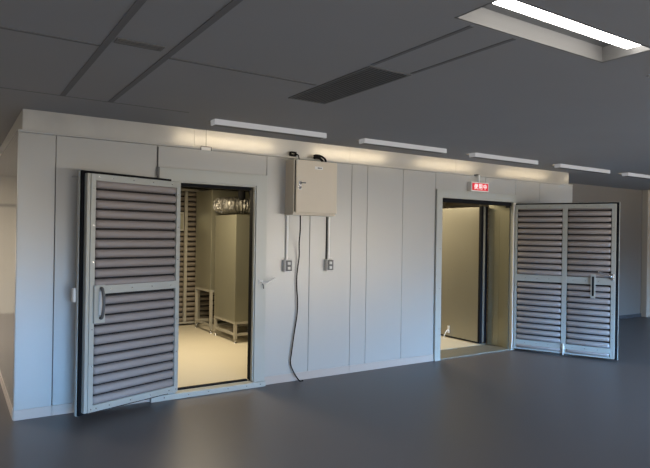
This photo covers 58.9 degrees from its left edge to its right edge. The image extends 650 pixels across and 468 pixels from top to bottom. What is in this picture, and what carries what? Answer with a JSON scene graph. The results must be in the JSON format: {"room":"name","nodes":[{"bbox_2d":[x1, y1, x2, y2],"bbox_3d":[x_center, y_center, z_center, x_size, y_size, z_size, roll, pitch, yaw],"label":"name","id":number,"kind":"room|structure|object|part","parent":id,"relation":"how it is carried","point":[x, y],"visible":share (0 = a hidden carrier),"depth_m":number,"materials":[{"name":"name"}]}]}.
{"room":"laboratory test room","nodes":[
{"label":"laboratory test room","id":0,"kind":"room"},
{"bbox_2d":[0,0,649,189],"bbox_3d":[2.278,-1.014,6.515,20.000,0.120,15.900,1,0,-33],"label":"ceiling","id":1,"kind":"structure","parent":0,"point":[521,98],"depth_m":3.60,"materials":[{"name":"grey tile"}]},
{"bbox_2d":[0,26,99,45],"bbox_3d":[-2.390,-1.032,2.327,2.812,0.005,0.025,1,0,-33],"label":"trim","id":2,"kind":"structure","parent":1,"relation":"attached to","point":[1,27],"depth_m":2.96,"materials":[{"name":"grey metal"}]},
{"bbox_2d":[0,87,188,112],"bbox_3d":[-2.725,-1.036,3.754,3.800,0.003,0.015,1,0,-33],"label":"trim","id":3,"kind":"structure","parent":1,"relation":"attached to","point":[0,87],"depth_m":4.37,"materials":[{"name":"grey metal"}]},
{"bbox_2d":[60,0,146,95],"bbox_3d":[-1.205,-1.012,3.121,0.035,0.005,2.690,1,0,-33],"label":"trim","id":4,"kind":"structure","parent":1,"relation":"attached to","point":[138,4],"depth_m":3.02,"materials":[{"name":"grey metal"}]},
{"bbox_2d":[114,38,164,51],"bbox_3d":[-0.986,-1.007,3.066,0.248,0.006,0.080,1,0,-33],"label":"ceiling vent","id":5,"kind":"object","parent":1,"relation":"in","point":[118,40],"visible":1,"depth_m":3.06,"materials":[{"name":"grey metal"}]},
{"bbox_2d":[108,0,242,101],"bbox_3d":[-0.919,-1.008,3.306,0.035,0.005,2.690,1,0,-33],"label":"trim","id":6,"kind":"structure","parent":1,"relation":"attached to","point":[233,3],"depth_m":3.04,"materials":[{"name":"grey metal"}]},
{"bbox_2d":[169,57,316,85],"bbox_3d":[-0.476,-1.000,3.567,0.987,0.005,0.025,1,0,-33],"label":"trim","id":7,"kind":"structure","parent":1,"relation":"attached to","point":[170,57],"depth_m":3.54,"materials":[{"name":"grey metal"}]},
{"bbox_2d":[210,119,326,138],"bbox_3d":[-0.515,-1.023,5.409,1.166,0.143,0.156,1,0,-33],"label":"ceiling light","id":8,"kind":"object","parent":1,"relation":"attached to","point":[214,122],"visible":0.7,"depth_m":5.31,"materials":[{"name":"grey plastic"}]},
{"bbox_2d":[289,66,410,103],"bbox_3d":[0.132,-0.989,3.886,0.320,0.006,0.980,1,0,-33],"label":"ceiling vent","id":9,"kind":"object","parent":1,"relation":"in","point":[369,77],"visible":1,"depth_m":3.81,"materials":[{"name":"grey metal"}]},
{"bbox_2d":[358,138,446,153],"bbox_3d":[0.853,-1.000,6.295,1.166,0.143,0.156,1,0,-33],"label":"ceiling light","id":10,"kind":"object","parent":1,"relation":"attached to","point":[365,141],"visible":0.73,"depth_m":6.20,"materials":[{"name":"grey"}]},
{"bbox_2d":[371,25,473,65],"bbox_3d":[0.486,-0.987,3.049,0.025,0.004,0.770,1,0,-33],"label":"trim","id":11,"kind":"structure","parent":1,"relation":"attached to","point":[470,26],"depth_m":2.99,"materials":[{"name":"grey metal"}]},
{"bbox_2d":[410,38,515,73],"bbox_3d":[0.742,-0.982,3.215,0.025,0.004,0.770,1,0,-33],"label":"trim","id":12,"kind":"structure","parent":1,"relation":"attached to","point":[512,39],"depth_m":3.16,"materials":[{"name":"grey metal"}]},
{"bbox_2d":[469,153,537,164],"bbox_3d":[2.221,-0.977,7.181,1.166,0.143,0.156,1,0,-33],"label":"ceiling light","id":13,"kind":"object","parent":1,"relation":"attached to","point":[471,155],"visible":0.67,"depth_m":7.09,"materials":[{"name":"grey"}]},
{"bbox_2d":[455,0,649,62],"bbox_3d":[1.160,-1.025,2.824,1.166,0.094,0.296,1,0,-33],"label":"ceiling light","id":14,"kind":"object","parent":1,"relation":"attached to","point":[517,18],"visible":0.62,"depth_m":2.88,"materials":[{"name":"grey"}]},
{"bbox_2d":[554,164,609,173],"bbox_3d":[3.589,-0.954,8.067,1.166,0.143,0.156,1,0,-33],"label":"ceiling light","id":15,"kind":"object","parent":1,"relation":"attached to","point":[561,166],"visible":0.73,"depth_m":7.97,"materials":[{"name":"grey"}]},
{"bbox_2d":[622,173,649,179],"bbox_3d":[4.957,-0.931,8.953,1.166,0.143,0.156,1,0,-33],"label":"ceiling light","id":16,"kind":"object","parent":1,"relation":"attached to","point":[634,175],"visible":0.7,"depth_m":8.71,"materials":[{"name":"grey"}]},
{"bbox_2d":[0,317,649,467],"bbox_3d":[2.236,1.656,6.510,20.200,0.120,16.100,1,0,-33],"label":"floor","id":17,"kind":"structure","parent":0,"point":[517,408],"depth_m":4.76,"materials":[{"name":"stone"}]},
{"bbox_2d":[0,109,572,420],"bbox_3d":[-0.517,0.281,8.437,7.446,2.549,4.253,1,0,-33],"label":"chamber","id":18,"kind":"object","parent":17,"relation":"on","point":[379,305],"depth_m":6.13,"materials":[{"name":"paint"}]},
{"bbox_3d":[-3.332,0.280,6.037,0.100,2.288,1.040,1,0,-33],"label":"panel","id":19,"kind":"part","parent":18,"relation":"part of","materials":[{"name":"white metal"}]},
{"bbox_3d":[-3.671,1.461,6.449,0.026,0.082,4.178,1,0,-33],"label":"kick plate","id":20,"kind":"part","parent":18,"relation":"part of","materials":[{"name":"metal"}]},
{"bbox_3d":[-2.764,0.287,5.160,0.100,2.288,1.040,1,0,-33],"label":"panel","id":21,"kind":"part","parent":18,"relation":"part of","materials":[{"name":"white metal"}]},
{"bbox_3d":[-2.414,1.478,4.757,0.282,0.082,0.026,1,0,-33],"label":"kick plate","id":22,"kind":"part","parent":18,"relation":"part of","materials":[{"name":"metal"}]},
{"bbox_3d":[-2.397,0.304,4.761,0.279,2.266,0.020,1,0,-33],"label":"wall panel","id":23,"kind":"part","parent":18,"relation":"part of","materials":[{"name":"paint"}]},
{"bbox_3d":[-1.936,1.486,5.066,0.851,0.082,0.026,1,0,-33],"label":"kick plate","id":24,"kind":"part","parent":18,"relation":"part of","materials":[{"name":"metal"}]},
{"bbox_3d":[-1.920,0.312,5.070,0.848,2.266,0.020,1,0,-33],"label":"wall panel","id":25,"kind":"part","parent":18,"relation":"part of","materials":[{"name":"paint"}]},
{"bbox_3d":[-1.874,-0.931,5.137,1.463,0.179,0.020,1,0,-33],"label":"fascia panel","id":26,"kind":"part","parent":18,"relation":"part of","materials":[{"name":"white metal"}]},
{"bbox_2d":[71,170,180,416],"bbox_3d":[-1.692,0.484,5.030,0.282,2.005,0.992,1,0,38],"label":"door","id":27,"kind":"structure","parent":18,"relation":"attached to","point":[125,295],"depth_m":4.92,"materials":[{"name":"metal"}]},
{"bbox_3d":[-2.039,0.498,4.706,0.034,0.115,0.055,1,0,38],"label":"handle","id":28,"kind":"part","parent":27,"relation":"part of","materials":[{"name":"white plastic"}]},
{"bbox_3d":[-1.849,0.574,4.716,0.022,0.310,0.095,1,0,38],"label":"handle plate","id":29,"kind":"part","parent":27,"relation":"part of","materials":[{"name":"metal"}]},
{"bbox_3d":[-1.813,0.567,4.697,0.062,0.270,0.025,1,0,38],"label":"pull handle","id":30,"kind":"part","parent":27,"relation":"part of","materials":[{"name":"grey metal"}]},
{"bbox_3d":[-1.643,0.961,5.015,0.043,0.883,0.802,1,0,38],"label":"louvre panel","id":31,"kind":"part","parent":27,"relation":"part of","materials":[{"name":"grey metal"}]},
{"bbox_3d":[-1.627,-0.002,5.017,0.043,0.860,0.802,1,0,38],"label":"louvre panel","id":32,"kind":"part","parent":27,"relation":"part of","materials":[{"name":"grey metal"}]},
{"bbox_2d":[157,147,159,176],"bbox_3d":[-1.530,-0.663,5.283,0.024,0.275,0.027,1,0,-33],"label":"rod","id":33,"kind":"object","parent":18,"relation":"attached to","point":[158,168],"visible":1,"depth_m":5.28,"materials":[{"name":"grey metal"}]},
{"bbox_3d":[-1.534,-0.708,5.290,0.010,0.185,0.010,1,0,-39],"label":"rod","id":34,"kind":"part","parent":33,"relation":"part of","materials":[{"name":"grey metal"}]},
{"bbox_2d":[180,212,183,230],"bbox_3d":[-2.353,-0.202,9.196,0.195,0.300,0.066,1,0,-33],"label":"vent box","id":35,"kind":"object","parent":18,"relation":"attached to","point":[181,213],"visible":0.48,"depth_m":9.20,"materials":[{"name":"beige metal"}]},
{"bbox_3d":[-1.919,0.365,9.556,2.148,2.180,0.050,1,0,-33],"label":"lining frame","id":36,"kind":"part","parent":18,"relation":"part of","materials":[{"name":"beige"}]},
{"bbox_3d":[-1.145,-0.819,5.540,0.100,0.030,0.005,1,0,-33],"label":"plate","id":37,"kind":"part","parent":18,"relation":"part of","materials":[{"name":"white plastic"}]},
{"bbox_3d":[-1.142,-0.905,5.537,0.112,0.203,0.011,1,0,-33],"label":"wire bracket","id":38,"kind":"part","parent":18,"relation":"part of","materials":[{"name":"white metal"}]},
{"bbox_3d":[-1.121,1.516,5.592,1.162,0.052,0.110,1,0,-33],"label":"door sill","id":39,"kind":"part","parent":18,"relation":"part of","materials":[{"name":"metal"}]},
{"bbox_3d":[-1.073,-0.708,5.610,1.120,0.197,0.020,1,0,-33],"label":"wall panel","id":40,"kind":"part","parent":18,"relation":"part of","materials":[{"name":"paint"}]},
{"bbox_3d":[-1.080,0.467,5.602,1.112,2.150,0.042,1,0,-33],"label":"door frame","id":41,"kind":"part","parent":18,"relation":"part of","materials":[{"name":"metal"}]},
{"bbox_2d":[194,190,249,333],"bbox_3d":[-1.611,0.414,9.042,0.644,2.150,0.654,1,0,-33],"label":"tall cabinet","id":42,"kind":"object","parent":18,"relation":"on","point":[206,215],"visible":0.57,"depth_m":8.78,"materials":[{"name":"metal"}]},
{"bbox_3d":[-2.040,1.148,9.134,0.040,0.560,0.040,1,0,-33],"label":"leg","id":43,"kind":"part","parent":42,"relation":"part of","materials":[{"name":"beige metal"}]},
{"bbox_3d":[-1.708,1.153,8.622,0.040,0.560,0.040,1,0,-33],"label":"leg","id":44,"kind":"part","parent":42,"relation":"part of","materials":[{"name":"beige metal"}]},
{"bbox_3d":[-1.626,1.372,9.040,0.632,0.035,0.642,1,0,-33],"label":"rail","id":45,"kind":"part","parent":42,"relation":"part of","materials":[{"name":"beige metal"}]},
{"bbox_2d":[214,214,249,343],"bbox_3d":[-1.155,0.616,8.332,0.644,1.760,0.744,1,0,-33],"label":"tall cabinet","id":46,"kind":"object","parent":18,"relation":"on","point":[231,285],"visible":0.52,"depth_m":7.96,"materials":[{"name":"metal"}]},
{"bbox_3d":[-1.608,1.331,8.462,0.040,0.204,0.040,1,0,-33],"label":"leg","id":47,"kind":"part","parent":46,"relation":"part of","materials":[{"name":"beige metal"}]},
{"bbox_2d":[213,196,249,213],"bbox_3d":[-1.231,-0.411,8.409,0.644,0.262,0.573,1,0,-33],"label":"flexible duct","id":48,"kind":"object","parent":46,"relation":"on","point":[221,205],"visible":0.76,"depth_m":8.22,"materials":[{"name":"metal"}]},
{"bbox_3d":[-1.167,1.378,8.331,0.632,0.035,0.732,1,0,-33],"label":"rail","id":49,"kind":"part","parent":46,"relation":"part of","materials":[{"name":"beige metal"}]},
{"bbox_3d":[-1.228,1.337,7.874,0.040,0.204,0.040,1,0,-33],"label":"leg","id":50,"kind":"part","parent":46,"relation":"part of","materials":[{"name":"beige metal"}]},
{"bbox_2d":[238,190,244,199],"bbox_3d":[-1.161,-0.615,8.043,0.099,0.279,0.099,1,0,-33],"label":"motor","id":51,"kind":"object","parent":18,"relation":"attached to","point":[241,194],"visible":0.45,"depth_m":8.00,"materials":[{"name":"black metal"}]},
{"bbox_2d":[259,278,274,288],"bbox_3d":[-0.589,0.499,5.857,0.164,0.113,0.041,1,0,-17],"label":"lever latch","id":52,"kind":"object","parent":18,"relation":"attached to","point":[260,281],"visible":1,"depth_m":5.84,"materials":[{"name":"silver metal"}]},
{"bbox_3d":[-0.491,-0.907,6.032,1.828,0.179,0.020,1,0,-33],"label":"fascia panel","id":53,"kind":"part","parent":18,"relation":"part of","materials":[{"name":"white metal"}]},
{"bbox_2d":[285,215,288,259],"bbox_3d":[-0.397,0.037,6.029,0.025,0.462,0.022,1,0,-33],"label":"conduit","id":54,"kind":"object","parent":18,"relation":"attached to","point":[287,216],"visible":1,"depth_m":6.02,"materials":[{"name":"white plastic"}]},
{"bbox_2d":[283,260,291,271],"bbox_3d":[-0.392,0.331,6.013,0.084,0.125,0.057,1,0,-33],"label":"outlet box","id":55,"kind":"object","parent":18,"relation":"attached to","point":[287,264],"visible":1,"depth_m":5.99,"materials":[{"name":"white plastic"}]},
{"bbox_3d":[-0.377,0.331,5.996,0.076,0.113,0.002,1,0,-33],"label":"plate","id":56,"kind":"part","parent":55,"relation":"part of","materials":[{"name":"grey"}]},
{"bbox_3d":[-0.396,0.338,6.057,0.523,2.266,0.020,1,0,-33],"label":"wall panel","id":57,"kind":"part","parent":18,"relation":"part of","materials":[{"name":"paint"}]},
{"bbox_2d":[289,151,296,156],"bbox_3d":[-0.338,-0.845,6.089,0.064,0.050,0.052,1,0,-33],"label":"block","id":58,"kind":"object","parent":18,"relation":"attached to","point":[292,153],"visible":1,"depth_m":6.07,"materials":[{"name":"black plastic"}]},
{"bbox_3d":[0.618,-0.791,6.717,7.440,0.020,0.049,1,0,-33],"label":"trim","id":59,"kind":"part","parent":18,"relation":"part of","materials":[{"name":"paint"}]},
{"bbox_3d":[-0.184,1.516,6.201,1.071,0.082,0.026,1,0,-33],"label":"kick plate","id":60,"kind":"part","parent":18,"relation":"part of","materials":[{"name":"metal"}]},
{"bbox_2d":[284,159,336,215],"bbox_3d":[-0.135,-0.479,6.064,0.523,0.567,0.241,1,0,-33],"label":"electrical box","id":61,"kind":"object","parent":18,"relation":"attached to","point":[310,186],"visible":1,"depth_m":5.97,"materials":[{"name":"beige metal"}]},
{"bbox_2d":[290,215,302,381],"bbox_3d":[-0.261,0.684,6.029,0.145,1.755,0.154,1,0,-33],"label":"power cable","id":62,"kind":"object","parent":61,"relation":"hanging from","point":[300,215],"visible":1,"depth_m":6.07,"materials":[{"name":"black rubber"}]},
{"bbox_2d":[313,154,326,161],"bbox_3d":[-0.053,-0.806,6.202,0.148,0.101,0.043,1,0,-19],"label":"cable loop","id":63,"kind":"object","parent":61,"relation":"attached to","point":[316,156],"visible":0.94,"depth_m":6.20,"materials":[{"name":"black rubber"}]},
{"bbox_2d":[326,217,326,258],"bbox_3d":[0.016,0.044,6.303,0.010,0.462,0.010,1,0,-33],"label":"cable","id":64,"kind":"object","parent":18,"relation":"attached to","point":[326,217],"visible":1,"depth_m":6.30,"materials":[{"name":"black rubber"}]},
{"bbox_2d":[324,259,332,270],"bbox_3d":[0.044,0.339,6.296,0.084,0.125,0.057,1,0,-33],"label":"outlet box","id":65,"kind":"object","parent":18,"relation":"attached to","point":[328,266],"visible":1,"depth_m":6.27,"materials":[{"name":"white plastic"}]},
{"bbox_3d":[0.060,0.339,6.279,0.076,0.113,0.002,1,0,-33],"label":"plate","id":66,"kind":"part","parent":65,"relation":"part of","materials":[{"name":"grey"}]},
{"bbox_2d":[327,217,329,258],"bbox_3d":[0.039,0.044,6.311,0.025,0.462,0.022,1,0,-33],"label":"conduit","id":67,"kind":"object","parent":18,"relation":"attached to","point":[328,218],"visible":1,"depth_m":6.30,"materials":[{"name":"white plastic"}]},
{"bbox_3d":[0.054,0.345,6.349,0.540,2.266,0.020,1,0,-33],"label":"wall panel","id":68,"kind":"part","parent":18,"relation":"part of","materials":[{"name":"paint"}]},
{"bbox_3d":[0.376,0.351,6.557,0.217,2.266,0.020,1,0,-33],"label":"wall panel","id":69,"kind":"part","parent":18,"relation":"part of","materials":[{"name":"paint"}]},
{"bbox_3d":[0.693,0.356,6.763,0.528,2.266,0.020,1,0,-33],"label":"wall panel","id":70,"kind":"part","parent":18,"relation":"part of","materials":[{"name":"paint"}]},
{"bbox_3d":[0.805,1.532,6.842,1.283,0.082,0.026,1,0,-33],"label":"kick plate","id":71,"kind":"part","parent":18,"relation":"part of","materials":[{"name":"metal"}]},
{"bbox_3d":[0.977,-0.883,6.984,1.668,0.179,0.020,1,0,-33],"label":"fascia panel","id":72,"kind":"part","parent":18,"relation":"part of","materials":[{"name":"white metal"}]},
{"bbox_3d":[1.139,0.363,7.051,0.525,2.266,0.020,1,0,-33],"label":"wall panel","id":73,"kind":"part","parent":18,"relation":"part of","materials":[{"name":"paint"}]},
{"bbox_3d":[1.755,-0.658,7.442,0.895,0.202,0.020,1,0,-33],"label":"wall panel","id":74,"kind":"part","parent":18,"relation":"part of","materials":[{"name":"paint"}]},
{"bbox_2d":[441,206,487,343],"bbox_3d":[1.911,0.587,8.798,0.219,1.976,1.270,1,0,-32],"label":"door","id":75,"kind":"structure","parent":18,"relation":"attached to","point":[464,230],"depth_m":8.51,"materials":[{"name":"metal"}]},
{"bbox_3d":[2.000,0.521,7.592,1.508,2.144,0.050,1,0,-33],"label":"door frame","id":76,"kind":"part","parent":18,"relation":"part of","materials":[{"name":"metal"}]},
{"bbox_2d":[467,174,488,192],"bbox_3d":[2.010,-0.668,7.549,0.325,0.230,0.076,1,0,-33],"label":"warning sign","id":77,"kind":"object","parent":18,"relation":"attached to","point":[479,186],"visible":1,"depth_m":7.51,"materials":[{"name":"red plastic"}]},
{"bbox_3d":[2.382,0.582,8.262,0.016,2.002,0.096,1,0,-33],"label":"jamb panel","id":78,"kind":"part","parent":18,"relation":"part of","materials":[{"name":"metal"}]},
{"bbox_3d":[2.436,0.583,8.179,0.016,2.002,0.098,1,0,-33],"label":"jamb panel","id":79,"kind":"part","parent":18,"relation":"part of","materials":[{"name":"metal"}]},
{"bbox_3d":[2.389,-0.648,7.852,0.605,0.202,0.020,1,0,-33],"label":"wall panel","id":80,"kind":"part","parent":18,"relation":"part of","materials":[{"name":"paint"}]},
{"bbox_3d":[2.490,0.583,8.096,0.016,2.002,0.096,1,0,-33],"label":"jamb panel","id":81,"kind":"part","parent":18,"relation":"part of","materials":[{"name":"metal"}]},
{"bbox_3d":[2.525,0.612,8.012,0.012,1.948,0.081,1,0,-33],"label":"jamb panel","id":82,"kind":"part","parent":18,"relation":"part of","materials":[{"name":"metal"}]},
{"bbox_3d":[2.683,-0.854,8.089,2.393,0.179,0.020,1,0,-33],"label":"fascia panel","id":83,"kind":"part","parent":18,"relation":"part of","materials":[{"name":"white metal"}]},
{"bbox_3d":[2.851,0.392,8.160,0.525,2.266,0.020,1,0,-33],"label":"wall panel","id":84,"kind":"part","parent":18,"relation":"part of","materials":[{"name":"paint"}]},
{"bbox_3d":[3.401,0.401,8.516,0.775,2.266,0.020,1,0,-33],"label":"wall panel","id":85,"kind":"part","parent":18,"relation":"part of","materials":[{"name":"paint"}]},
{"bbox_2d":[511,202,619,359],"bbox_3d":[3.142,0.592,7.615,1.320,2.018,0.185,1,0,31],"label":"door","id":86,"kind":"structure","parent":18,"relation":"attached to","point":[566,262],"depth_m":7.57,"materials":[{"name":"metal"}]},
{"bbox_3d":[2.864,1.531,7.754,0.575,0.047,0.043,1,0,31],"label":"louvre panel","id":87,"kind":"part","parent":86,"relation":"part of","materials":[{"name":"grey metal"}]},
{"bbox_3d":[2.872,1.051,7.755,0.575,0.777,0.043,1,0,31],"label":"louvre panel","id":88,"kind":"part","parent":86,"relation":"part of","materials":[{"name":"grey metal"}]},
{"bbox_3d":[2.886,0.106,7.756,0.575,0.887,0.043,1,0,31],"label":"louvre panel","id":89,"kind":"part","parent":86,"relation":"part of","materials":[{"name":"grey metal"}]},
{"bbox_3d":[3.387,1.539,7.438,0.519,0.047,0.043,1,0,31],"label":"louvre panel","id":90,"kind":"part","parent":86,"relation":"part of","materials":[{"name":"grey metal"}]},
{"bbox_3d":[3.395,1.059,7.439,0.519,0.777,0.043,1,0,31],"label":"louvre panel","id":91,"kind":"part","parent":86,"relation":"part of","materials":[{"name":"grey metal"}]},
{"bbox_3d":[3.409,0.114,7.441,0.519,0.887,0.043,1,0,31],"label":"louvre panel","id":92,"kind":"part","parent":86,"relation":"part of","materials":[{"name":"grey metal"}]},
{"bbox_3d":[3.441,0.671,7.395,0.056,0.310,0.022,1,0,31],"label":"handle plate","id":93,"kind":"part","parent":86,"relation":"part of","materials":[{"name":"metal"}]},
{"bbox_3d":[3.561,0.531,7.299,0.178,0.114,0.074,1,0,31],"label":"lever handle","id":94,"kind":"part","parent":86,"relation":"part of","materials":[{"name":"silver metal"}]},
{"bbox_2d":[569,183,642,315],"bbox_3d":[6.344,0.394,11.662,7.540,2.550,0.100,1,0,-33],"label":"wall","id":95,"kind":"structure","parent":0,"point":[630,200],"depth_m":11.35,"materials":[{"name":"grey paint"}]},
{"bbox_2d":[619,313,640,318],"bbox_3d":[6.356,1.634,11.611,7.540,0.070,0.014,1,0,-33],"label":"baseboard","id":96,"kind":"structure","parent":95,"relation":"attached to","point":[638,314],"depth_m":11.40,"materials":[{"name":"grey"}]},
{"bbox_2d":[641,190,649,316],"bbox_3d":[6.736,0.400,11.784,0.750,2.549,0.120,1,0,-33],"label":"trim","id":97,"kind":"structure","parent":95,"relation":"attached to","point":[645,259],"depth_m":11.57,"materials":[{"name":"beige paint"}]}
]}

